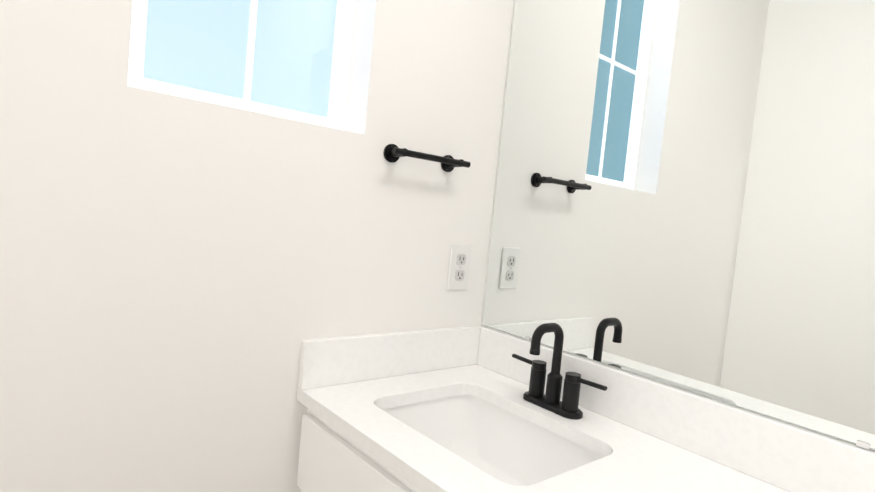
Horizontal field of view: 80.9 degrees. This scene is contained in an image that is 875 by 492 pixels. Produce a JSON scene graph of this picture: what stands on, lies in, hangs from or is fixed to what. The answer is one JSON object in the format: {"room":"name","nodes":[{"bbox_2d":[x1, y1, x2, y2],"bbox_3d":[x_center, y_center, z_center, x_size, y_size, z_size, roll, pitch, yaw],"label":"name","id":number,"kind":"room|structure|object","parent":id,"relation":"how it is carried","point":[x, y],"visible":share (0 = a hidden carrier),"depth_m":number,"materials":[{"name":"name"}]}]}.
{"room":"bathroom","nodes":[
{"label":"bathroom","id":0,"kind":"room"},
{"bbox_2d":[0,0,513,491],"bbox_3d":[-0.608,-0.264,1.039,1.920,2.815,0.150,3,4,-39],"label":"wall","id":1,"kind":"structure","parent":0,"point":[180,278],"depth_m":1.09,"materials":[{"name":"white paint"}]},
{"bbox_2d":[127,0,355,129],"bbox_3d":[-0.406,-0.861,1.188,0.515,1.125,0.040,3,4,-39],"label":"window","id":2,"kind":"structure","parent":1,"relation":"in","point":[341,60],"depth_m":1.21,"materials":[{"name":"white plastic"}]},
{"bbox_2d":[384,144,470,171],"bbox_3d":[-0.026,-0.235,1.375,0.252,0.048,0.066,3,4,-39],"label":"towel rail","id":3,"kind":"object","parent":1,"relation":"attached to","point":[393,153],"visible":1,"depth_m":1.34,"materials":[{"name":"black metal"}]},
{"bbox_2d":[447,244,471,289],"bbox_3d":[0.067,0.064,1.528,0.082,0.136,0.009,3,4,-39],"label":"electrical outlet plate","id":4,"kind":"object","parent":1,"relation":"attached to","point":[459,266],"visible":1,"depth_m":1.52,"materials":[{"name":"white plastic"}]},
{"bbox_2d":[481,0,874,450],"bbox_3d":[1.055,-0.081,0.634,0.150,2.815,2.900,3,4,-39],"label":"wall","id":5,"kind":"structure","parent":0,"point":[581,356],"depth_m":1.51,"materials":[{"name":"white paint"}]},
{"bbox_2d":[482,0,874,449],"bbox_3d":[0.551,-0.241,1.131,0.008,1.103,1.144,3,4,-39],"label":"mirror","id":6,"kind":"object","parent":5,"relation":"attached to","point":[685,195],"visible":0.98,"depth_m":1.10,"materials":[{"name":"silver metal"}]},
{"bbox_3d":[0.116,1.327,0.058,2.220,0.100,2.900,3,4,-39],"label":"floor","id":7,"kind":"structure","parent":0,"visible":0},
{"bbox_2d":[296,325,874,491],"bbox_3d":[0.235,0.765,0.977,0.613,0.938,1.214,3,4,-39],"label":"bathroom vanity","id":8,"kind":"object","parent":7,"relation":"on","point":[442,410],"visible":1,"depth_m":1.16,"materials":[{"name":"white stone"}]},
{"bbox_2d":[512,323,606,419],"bbox_3d":[0.266,0.292,1.248,0.129,0.213,0.280,3,4,-39],"label":"faucet","id":9,"kind":"object","parent":8,"relation":"on","point":[565,407],"visible":1,"depth_m":1.25,"materials":[{"name":"black metal"}]}
]}

